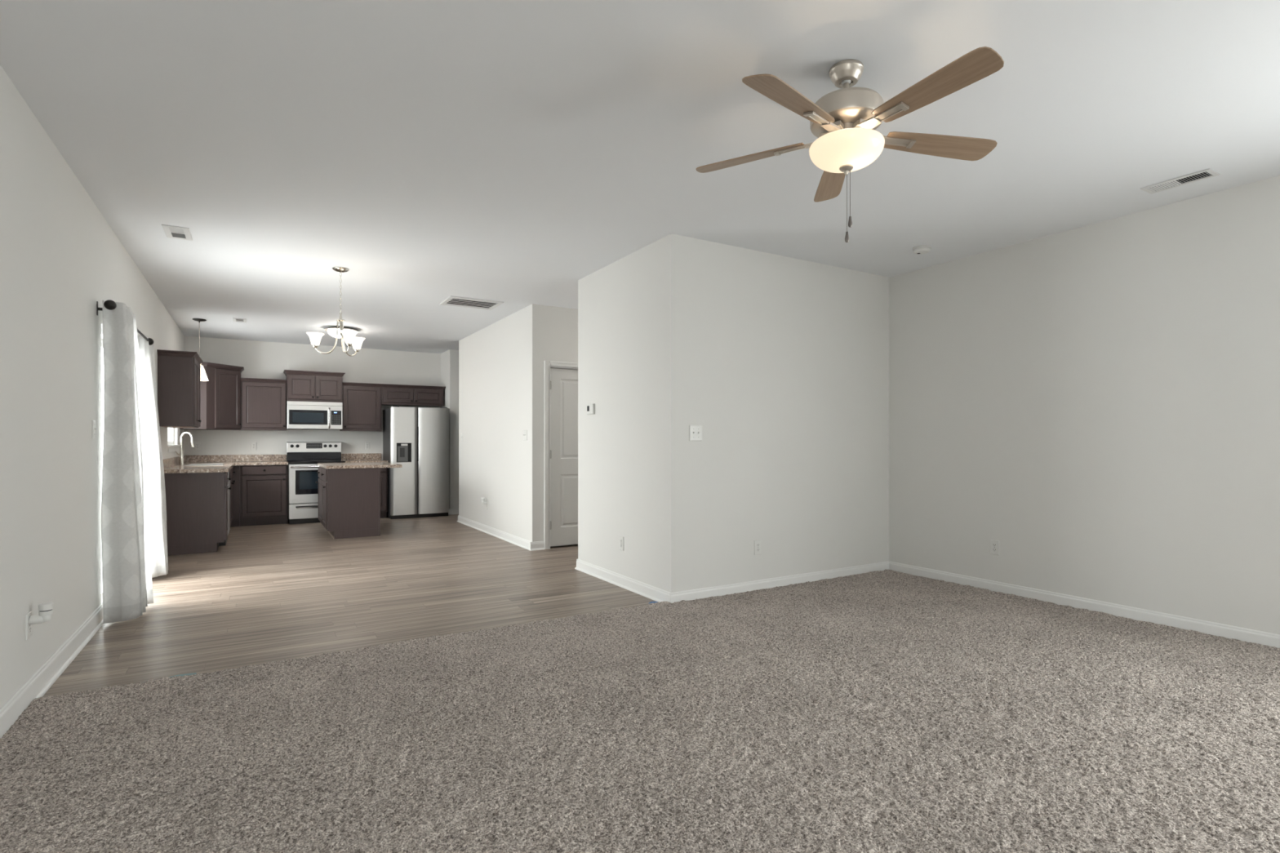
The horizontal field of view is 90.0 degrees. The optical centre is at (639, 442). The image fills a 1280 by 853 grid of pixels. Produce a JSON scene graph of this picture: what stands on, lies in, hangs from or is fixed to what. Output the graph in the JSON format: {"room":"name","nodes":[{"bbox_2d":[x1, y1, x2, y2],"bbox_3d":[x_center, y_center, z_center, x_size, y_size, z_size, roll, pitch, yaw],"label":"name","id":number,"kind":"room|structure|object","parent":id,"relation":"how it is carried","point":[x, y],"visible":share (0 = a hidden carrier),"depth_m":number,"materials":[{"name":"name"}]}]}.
{"room":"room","nodes":[
{"label":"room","id":0,"kind":"room"},
{"bbox_2d":[0,64,184,708],"bbox_3d":[-3.344,-0.117,3.726,0.120,2.840,13.070,0,0,-31],"label":"wall","id":1,"kind":"structure","parent":0,"point":[60,256],"depth_m":3.23,"materials":[{"name":"paint"}]},
{"bbox_2d":[25,611,31,640],"bbox_3d":[-2.788,0.837,2.923,0.009,0.116,0.070,0,0,-31],"label":"wall outlet","id":2,"kind":"object","parent":1,"relation":"attached to","point":[28,626],"visible":0.99,"depth_m":2.90,"materials":[{"name":"white plastic"}]},
{"bbox_2d":[29,602,53,624],"bbox_3d":[-2.750,0.788,2.946,0.079,0.091,0.053,0,0,-31],"label":"air freshener","id":3,"kind":"object","parent":2,"relation":"attached to","point":[45,609],"visible":1,"depth_m":2.93,"materials":[{"name":"white plastic"}]},
{"bbox_2d":[41,614,51,622],"bbox_3d":[-2.739,0.812,2.953,0.039,0.029,0.039,0,0,-31],"label":"oil bottle","id":4,"kind":"object","parent":3,"relation":"on","point":[45,618],"depth_m":2.94,"materials":[{"name":"white plastic"}]},
{"bbox_2d":[0,604,103,738],"bbox_3d":[-1.796,1.144,1.285,0.027,0.118,7.050,0,0,-31],"label":"baseboard","id":5,"kind":"structure","parent":1,"relation":"attached to","point":[45,677],"depth_m":3.18,"materials":[{"name":"white paint"}]},
{"bbox_2d":[92,420,96,438],"bbox_3d":[-3.483,-0.081,4.092,0.017,0.116,0.070,0,0,-31],"label":"light switch","id":6,"kind":"object","parent":1,"relation":"attached to","point":[94,428],"visible":1,"depth_m":4.09,"materials":[{"name":"white plastic"}]},
{"bbox_2d":[101,326,102,604],"bbox_3d":[-4.039,0.203,4.895,0.088,2.000,1.450,0,0,-31],"label":"door","id":7,"kind":"structure","parent":1,"relation":"in","point":[101,326],"depth_m":4.62,"materials":[{"name":"white plastic"}]},
{"bbox_2d":[97,299,153,345],"bbox_3d":[-3.849,-0.875,4.811,0.126,0.090,1.798,0,0,-31],"label":"curtain rod","id":8,"kind":"object","parent":1,"relation":"attached to","point":[109,304],"visible":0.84,"depth_m":4.09,"materials":[{"name":"brown metal"}]},
{"bbox_2d":[101,300,153,623],"bbox_3d":[-3.534,0.133,4.415,0.224,2.091,0.604,0,0,-29],"label":"curtain","id":9,"kind":"object","parent":8,"relation":"hanging from","point":[126,574],"visible":1,"depth_m":4.20,"materials":[{"name":"white fabric"}]},
{"bbox_2d":[137,334,168,577],"bbox_3d":[-4.284,0.131,5.633,0.215,2.086,0.399,0,0,-31],"label":"curtain","id":10,"kind":"object","parent":8,"relation":"hanging from","point":[154,470],"visible":0.67,"depth_m":5.53,"materials":[{"name":"white fabric"}]},
{"bbox_2d":[167,427,180,452],"bbox_3d":[-5.865,-0.400,7.975,0.140,1.035,1.130,0,0,-31],"label":"window","id":11,"kind":"structure","parent":1,"relation":"in","point":[171,447],"depth_m":8.35,"materials":[{"name":"white glass"}]},
{"bbox_2d":[156,349,203,427],"bbox_3d":[-5.149,-0.569,7.203,0.354,0.804,0.932,0,0,-31],"label":"upper cabinet","id":12,"kind":"object","parent":1,"relation":"attached to","point":[179,372],"visible":0.98,"depth_m":6.84,"materials":[{"name":"brown wood"}]},
{"bbox_2d":[184,335,440,519],"bbox_3d":[-5.055,-0.117,10.249,3.645,2.840,0.120,0,0,-31],"label":"wall","id":13,"kind":"structure","parent":0,"point":[259,359],"depth_m":10.02,"materials":[{"name":"paint"}]},
{"bbox_2d":[194,442,200,450],"bbox_3d":[-6.451,0.059,9.337,0.070,0.116,0.009,0,0,-31],"label":"wall outlet","id":14,"kind":"object","parent":13,"relation":"attached to","point":[197,445],"visible":0.99,"depth_m":9.34,"materials":[{"name":"white plastic"}]},
{"bbox_2d":[179,361,244,430],"bbox_3d":[-6.085,-0.638,9.136,0.735,0.919,0.730,0,0,-31],"label":"upper cabinet","id":15,"kind":"object","parent":13,"relation":"attached to","point":[220,396],"visible":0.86,"depth_m":9.03,"materials":[{"name":"brown wood"}]},
{"bbox_2d":[251,442,256,449],"bbox_3d":[-5.848,0.061,9.699,0.070,0.116,0.009,0,0,-31],"label":"wall outlet","id":16,"kind":"object","parent":13,"relation":"attached to","point":[253,444],"visible":1,"depth_m":9.70,"materials":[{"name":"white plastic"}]},
{"bbox_2d":[240,377,286,430],"bbox_3d":[-5.645,-0.559,9.616,0.590,0.760,0.359,0,0,-31],"label":"upper cabinet","id":17,"kind":"object","parent":13,"relation":"attached to","point":[263,401],"visible":1,"depth_m":9.49,"materials":[{"name":"brown wood"}]},
{"bbox_2d":[283,369,345,402],"bbox_3d":[-5.053,-0.851,9.943,0.831,0.463,0.406,0,0,-31],"label":"upper cabinet","id":18,"kind":"object","parent":13,"relation":"attached to","point":[301,385],"visible":0.98,"depth_m":9.79,"materials":[{"name":"brown wood"}]},
{"bbox_2d":[286,400,342,430],"bbox_3d":[-5.038,-0.405,9.917,0.752,0.424,0.458,0,0,-31],"label":"microwave oven","id":19,"kind":"object","parent":18,"relation":"attached to","point":[317,415],"visible":1,"depth_m":9.77,"materials":[{"name":"silver metal"}]},
{"bbox_2d":[339,382,382,431],"bbox_3d":[-4.489,-0.559,10.308,0.582,0.760,0.359,0,0,-31],"label":"upper cabinet","id":20,"kind":"object","parent":13,"relation":"attached to","point":[362,402],"visible":0.93,"depth_m":10.18,"materials":[{"name":"brown wood"}]},
{"bbox_2d":[341,453,381,460],"bbox_3d":[-4.554,0.237,10.467,0.616,0.104,0.019,0,0,-31],"label":"backsplash","id":21,"kind":"structure","parent":13,"relation":"attached to","point":[364,455],"depth_m":10.46,"materials":[{"name":"stone"}]},
{"bbox_2d":[364,442,369,449],"bbox_3d":[-4.475,0.063,10.521,0.070,0.116,0.009,0,0,-31],"label":"wall outlet","id":22,"kind":"object","parent":13,"relation":"attached to","point":[366,444],"visible":1,"depth_m":10.52,"materials":[{"name":"white plastic"}]},
{"bbox_2d":[381,383,445,407],"bbox_3d":[-3.800,-0.774,10.720,1.022,0.330,0.359,0,0,-31],"label":"upper cabinet","id":23,"kind":"object","parent":13,"relation":"attached to","point":[405,395],"visible":0.94,"depth_m":10.58,"materials":[{"name":"brown wood"}]},
{"bbox_2d":[42,514,656,697],"bbox_3d":[-1.575,1.253,7.793,7.335,0.100,7.910,0,0,-31],"label":"floor","id":24,"kind":"structure","parent":0,"point":[277,593],"depth_m":5.00,"materials":[{"name":"plastic"}]},
{"bbox_2d":[164,471,231,555],"bbox_3d":[-4.926,0.766,7.112,0.643,0.872,0.465,0,0,-31],"label":"base cabinet","id":25,"kind":"object","parent":24,"relation":"on","point":[197,503],"visible":0.86,"depth_m":6.92,"materials":[{"name":"brown wood"}]},
{"bbox_2d":[218,471,230,546],"bbox_3d":[-5.207,0.767,7.576,0.598,0.872,0.612,0,0,-31],"label":"dishwasher","id":26,"kind":"object","parent":24,"relation":"on","point":[228,473],"visible":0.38,"depth_m":7.63,"materials":[{"name":"black plastic"}]},
{"bbox_2d":[230,467,234,526],"bbox_3d":[-5.595,0.766,8.230,0.643,0.872,0.900,0,0,-31],"label":"base cabinet","id":27,"kind":"object","parent":24,"relation":"on","point":[231,469],"visible":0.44,"depth_m":8.62,"materials":[{"name":"brown wood"}]},
{"bbox_2d":[231,465,239,526],"bbox_3d":[-6.050,0.766,9.033,0.688,0.872,0.942,0,0,-31],"label":"base cabinet","id":28,"kind":"object","parent":24,"relation":"on","point":[236,468],"visible":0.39,"depth_m":9.08,"materials":[{"name":"brown wood"}]},
{"bbox_2d":[163,454,288,473],"bbox_3d":[-5.273,0.260,8.323,1.292,0.140,2.959,0,0,-31],"label":"countertop","id":29,"kind":"structure","parent":28,"relation":"on","point":[171,465],"depth_m":9.18,"materials":[{"name":"stone"}]},
{"bbox_2d":[175,431,195,465],"bbox_3d":[-5.806,0.078,8.185,0.214,0.422,0.072,0,0,-22],"label":"kitchen faucet","id":30,"kind":"object","parent":29,"relation":"on","point":[181,453],"visible":1,"depth_m":8.17,"materials":[{"name":"silver metal"}]},
{"bbox_2d":[178,448,183,465],"bbox_3d":[-5.853,0.189,8.175,0.056,0.200,0.056,0,0,-31],"label":"faucet","id":31,"kind":"object","parent":30,"relation":"on","point":[181,454],"depth_m":8.16,"materials":[{"name":"silver metal"}]},
{"bbox_2d":[183,462,226,466],"bbox_3d":[-5.592,0.384,8.249,0.406,0.198,0.736,0,0,-31],"label":"sink","id":32,"kind":"object","parent":29,"relation":"in","point":[223,464],"visible":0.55,"depth_m":8.29,"materials":[{"name":"silver metal"}]},
{"bbox_2d":[240,464,288,526],"bbox_3d":[-5.569,0.766,9.487,0.601,0.872,0.659,0,0,-31],"label":"base cabinet","id":33,"kind":"object","parent":24,"relation":"on","point":[264,489],"visible":0.94,"depth_m":9.24,"materials":[{"name":"brown wood"}]},
{"bbox_2d":[286,441,345,524],"bbox_3d":[-4.947,0.600,9.781,0.758,1.206,0.743,0,0,-31],"label":"electric range","id":34,"kind":"object","parent":24,"relation":"on","point":[303,458],"visible":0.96,"depth_m":9.48,"materials":[{"name":"silver metal"}]},
{"bbox_2d":[287,460,345,463],"bbox_3d":[-4.964,0.302,9.808,0.754,0.024,0.670,0,0,-31],"label":"cooktop","id":35,"kind":"object","parent":34,"relation":"in","point":[289,461],"depth_m":9.56,"materials":[{"name":"black"}]},
{"bbox_2d":[315,466,380,538],"bbox_3d":[-3.934,0.766,8.583,0.657,0.872,1.242,0,0,-31],"label":"kitchen island","id":36,"kind":"object","parent":24,"relation":"on","point":[349,499],"visible":0.95,"depth_m":8.07,"materials":[{"name":"brown wood"}]},
{"bbox_2d":[317,462,402,468],"bbox_3d":[-3.811,0.311,8.662,0.890,0.038,1.302,0,0,-31],"label":"island countertop","id":37,"kind":"structure","parent":36,"relation":"on","point":[354,464],"depth_m":8.23,"materials":[{"name":"stone"}]},
{"bbox_2d":[380,467,387,518],"bbox_3d":[-4.389,0.766,10.193,0.609,0.872,0.659,0,0,-31],"label":"base cabinet","id":38,"kind":"object","parent":24,"relation":"on","point":[384,471],"visible":0.15,"depth_m":10.07,"materials":[{"name":"brown wood"}]},
{"bbox_2d":[341,453,387,462],"bbox_3d":[-4.393,0.257,10.199,0.616,0.144,0.644,0,0,-31],"label":"countertop","id":39,"kind":"structure","parent":38,"relation":"on","point":[364,457],"depth_m":10.42,"materials":[{"name":"stone"}]},
{"bbox_2d":[382,405,448,519],"bbox_3d":[-3.671,0.320,10.492,0.900,1.764,0.765,0,0,-31],"label":"refrigerator","id":40,"kind":"object","parent":24,"relation":"on","point":[414,438],"visible":0.97,"depth_m":10.17,"materials":[{"name":"grey metal"}]},
{"bbox_2d":[0,569,1279,852],"bbox_3d":[1.140,1.185,2.147,5.935,0.035,5.492,0,0,-31],"label":"carpet","id":41,"kind":"object","parent":24,"relation":"on","point":[886,711],"visible":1,"depth_m":2.53,"materials":[{"name":"grey carpet"}]},
{"bbox_2d":[440,349,458,509],"bbox_3d":[-1.858,-0.117,11.814,3.450,2.840,0.720,0,0,-31],"label":"wall","id":42,"kind":"structure","parent":0,"point":[449,358],"depth_m":10.66,"materials":[{"name":"paint"}]},
{"bbox_2d":[448,508,458,515],"bbox_3d":[-1.677,1.156,11.486,3.477,0.094,0.027,0,0,-31],"label":"baseboard","id":43,"kind":"structure","parent":42,"relation":"attached to","point":[453,511],"depth_m":10.64,"materials":[{"name":"white paint"}]},
{"bbox_2d":[458,303,577,546],"bbox_3d":[-0.438,-0.117,9.326,3.570,2.840,3.007,0,0,-31],"label":"wall","id":44,"kind":"structure","parent":0,"point":[501,364],"depth_m":7.80,"materials":[{"name":"paint"}]},
{"bbox_2d":[457,515,531,550],"bbox_3d":[-1.985,1.156,8.408,0.027,0.094,3.020,0,0,-31],"label":"baseboard","id":45,"kind":"structure","parent":44,"relation":"attached to","point":[512,539],"depth_m":8.13,"materials":[{"name":"white paint"}]},
{"bbox_2d":[523,430,527,440],"bbox_3d":[-1.311,-0.078,7.292,0.017,0.116,0.116,0,0,-31],"label":"light switch","id":46,"kind":"object","parent":44,"relation":"attached to","point":[525,432],"visible":1,"depth_m":7.29,"materials":[{"name":"white plastic"}]},
{"bbox_2d":[529,541,545,551],"bbox_3d":[-1.142,1.156,7.136,0.166,0.094,0.027,0,0,-31],"label":"baseboard","id":47,"kind":"structure","parent":44,"relation":"attached to","point":[538,545],"depth_m":7.13,"materials":[{"name":"white paint"}]},
{"bbox_2d":[544,360,577,549],"bbox_3d":[-0.692,0.144,7.475,0.952,2.117,0.128,0,0,-31],"label":"door frame","id":48,"kind":"structure","parent":44,"relation":"attached to","point":[548,364],"depth_m":7.20,"materials":[{"name":"white paint"}]},
{"bbox_2d":[550,368,577,546],"bbox_3d":[-0.675,0.172,7.437,0.809,2.019,0.112,0,0,-31],"label":"door","id":49,"kind":"structure","parent":44,"relation":"in","point":[563,382],"depth_m":7.35,"materials":[{"name":"white paint"}]},
{"bbox_3d":[-2.027,0.828,8.495,0.009,0.116,0.070,0,0,-31],"label":"wall outlet","id":50,"kind":"object","parent":44,"relation":"attached to","visible":0},
{"bbox_2d":[480,497,487,504],"bbox_3d":[-2.065,0.775,8.473,0.079,0.091,0.053,0,0,-31],"label":"air freshener","id":51,"kind":"object","parent":50,"relation":"attached to","point":[482,499],"visible":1,"depth_m":8.45,"materials":[{"name":"white plastic"}]},
{"bbox_2d":[0,0,1279,353],"bbox_3d":[-0.249,-1.587,5.580,7.335,0.100,13.070,0,0,-31],"label":"ceiling","id":52,"kind":"structure","parent":0,"point":[512,153],"depth_m":3.12,"materials":[{"name":"paint"}]},
{"bbox_2d":[161,224,192,240],"bbox_3d":[-3.386,-1.532,4.692,0.160,0.012,0.320,0,0,-31],"label":"ceiling vent","id":53,"kind":"object","parent":52,"relation":"in","point":[172,232],"visible":1,"depth_m":4.67,"materials":[{"name":"white"}]},
{"bbox_2d":[192,318,208,381],"bbox_3d":[-5.513,-1.154,8.015,0.196,0.764,0.196,0,0,-31],"label":"pendant lamp","id":54,"kind":"object","parent":52,"relation":"hanging from","point":[203,375],"visible":0.46,"depth_m":8.00,"materials":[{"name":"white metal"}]},
{"bbox_2d":[232,317,246,322],"bbox_3d":[-5.035,-1.532,8.058,0.140,0.013,0.250,0,0,-31],"label":"ceiling vent","id":55,"kind":"object","parent":52,"relation":"in","point":[239,320],"visible":1,"depth_m":8.04,"materials":[{"name":"white metal"}]},
{"bbox_2d":[306,266,364,356],"bbox_3d":[-2.657,-1.156,5.638,0.490,0.760,0.484,0,0,-31],"label":"chandelier","id":56,"kind":"object","parent":52,"relation":"hanging from","point":[349,337],"visible":1,"depth_m":5.64,"materials":[{"name":"white glass"}]},
{"bbox_2d":[324,326,358,338],"bbox_3d":[-4.035,-1.467,8.657,0.410,0.140,0.410,0,0,-31],"label":"light","id":57,"kind":"object","parent":52,"relation":"attached to","point":[331,331],"visible":0.52,"depth_m":8.52,"materials":[{"name":"white glass"}]},
{"bbox_2d":[440,295,503,310],"bbox_3d":[-1.855,-1.530,7.060,0.580,0.012,0.460,0,0,-31],"label":"ceiling vent","id":58,"kind":"object","parent":52,"relation":"in","point":[458,301],"visible":1,"depth_m":7.04,"materials":[{"name":"white metal"}]},
{"bbox_2d":[695,46,1004,242],"bbox_3d":[0.856,-1.179,2.594,1.262,0.714,1.232,0,0,-31],"label":"ceiling fan","id":59,"kind":"object","parent":52,"relation":"hanging from","point":[845,122],"visible":1,"depth_m":2.53,"materials":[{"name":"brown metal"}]},
{"bbox_2d":[911,244,931,254],"bbox_3d":[2.225,-1.514,5.056,0.140,0.044,0.140,0,0,-31],"label":"smoke detector","id":60,"kind":"object","parent":52,"relation":"attached to","point":[922,249],"visible":1,"depth_m":5.01,"materials":[{"name":"white plastic"}]},
{"bbox_2d":[1140,168,1220,194],"bbox_3d":[3.174,-1.533,3.771,0.150,0.008,0.330,0,0,-31],"label":"ceiling vent","id":61,"kind":"object","parent":52,"relation":"in","point":[1207,173],"visible":1,"depth_m":3.76,"materials":[{"name":"white metal"}]},
{"bbox_2d":[577,233,888,592],"bbox_3d":[1.356,-0.117,6.319,3.580,2.840,1.590,0,0,-31],"label":"wall","id":62,"kind":"structure","parent":0,"point":[781,362],"depth_m":5.24,"materials":[{"name":"paint"}]},
{"bbox_2d":[586,403,595,414],"bbox_3d":[-0.448,-0.300,5.822,0.027,0.096,0.124,0,0,-31],"label":"thermostat","id":63,"kind":"object","parent":62,"relation":"attached to","point":[590,407],"visible":1,"depth_m":5.79,"materials":[{"name":"white plastic"}]},
{"bbox_2d":[574,559,666,602],"bbox_3d":[-0.210,1.156,5.424,0.027,0.094,1.543,0,0,-31],"label":"baseboard","id":64,"kind":"structure","parent":62,"relation":"attached to","point":[655,593],"depth_m":5.30,"materials":[{"name":"white paint"}]},
{"bbox_2d":[619,535,623,551],"bbox_3d":[-0.155,0.845,5.350,0.009,0.116,0.070,0,0,-31],"label":"wall outlet","id":65,"kind":"object","parent":62,"relation":"attached to","point":[621,538],"visible":1,"depth_m":5.34,"materials":[{"name":"white plastic"}]},
{"bbox_2d":[665,591,669,601],"bbox_3d":[0.208,1.156,4.740,0.013,0.094,0.060,0,0,-31],"label":"baseboard","id":66,"kind":"structure","parent":62,"relation":"attached to","point":[667,593],"depth_m":4.74,"materials":[{"name":"white paint"}]},
{"bbox_2d":[688,425,702,440],"bbox_3d":[0.424,-0.068,4.824,0.116,0.116,0.017,0,0,-31],"label":"light switch","id":67,"kind":"object","parent":62,"relation":"attached to","point":[695,431],"visible":1,"depth_m":4.82,"materials":[{"name":"white plastic"}]},
{"bbox_2d":[754,539,760,555],"bbox_3d":[0.946,0.845,5.141,0.070,0.116,0.009,0,0,-31],"label":"wall outlet","id":68,"kind":"object","parent":62,"relation":"attached to","point":[757,543],"visible":1,"depth_m":5.14,"materials":[{"name":"white plastic"}]},
{"bbox_2d":[669,561,889,603],"bbox_3d":[1.272,1.156,5.334,2.450,0.094,0.013,0,0,-31],"label":"baseboard","id":69,"kind":"structure","parent":62,"relation":"attached to","point":[693,594],"depth_m":5.21,"materials":[{"name":"white paint"}]},
{"bbox_2d":[888,175,1279,634],"bbox_3d":[3.797,-0.117,3.620,0.120,2.840,5.550,0,0,-31],"label":"wall","id":70,"kind":"structure","parent":0,"point":[1099,402],"depth_m":4.45,"materials":[{"name":"paint"}]},
{"bbox_2d":[990,539,999,555],"bbox_3d":[2.829,0.840,5.109,0.009,0.116,0.070,0,0,-31],"label":"wall outlet","id":71,"kind":"object","parent":70,"relation":"attached to","point":[994,544],"visible":1,"depth_m":5.11,"materials":[{"name":"white plastic"}]},
{"bbox_2d":[888,561,1279,648],"bbox_3d":[3.712,1.156,3.631,0.013,0.094,5.417,0,0,-31],"label":"baseboard","id":72,"kind":"structure","parent":70,"relation":"attached to","point":[1243,634],"depth_m":4.44,"materials":[{"name":"white paint"}]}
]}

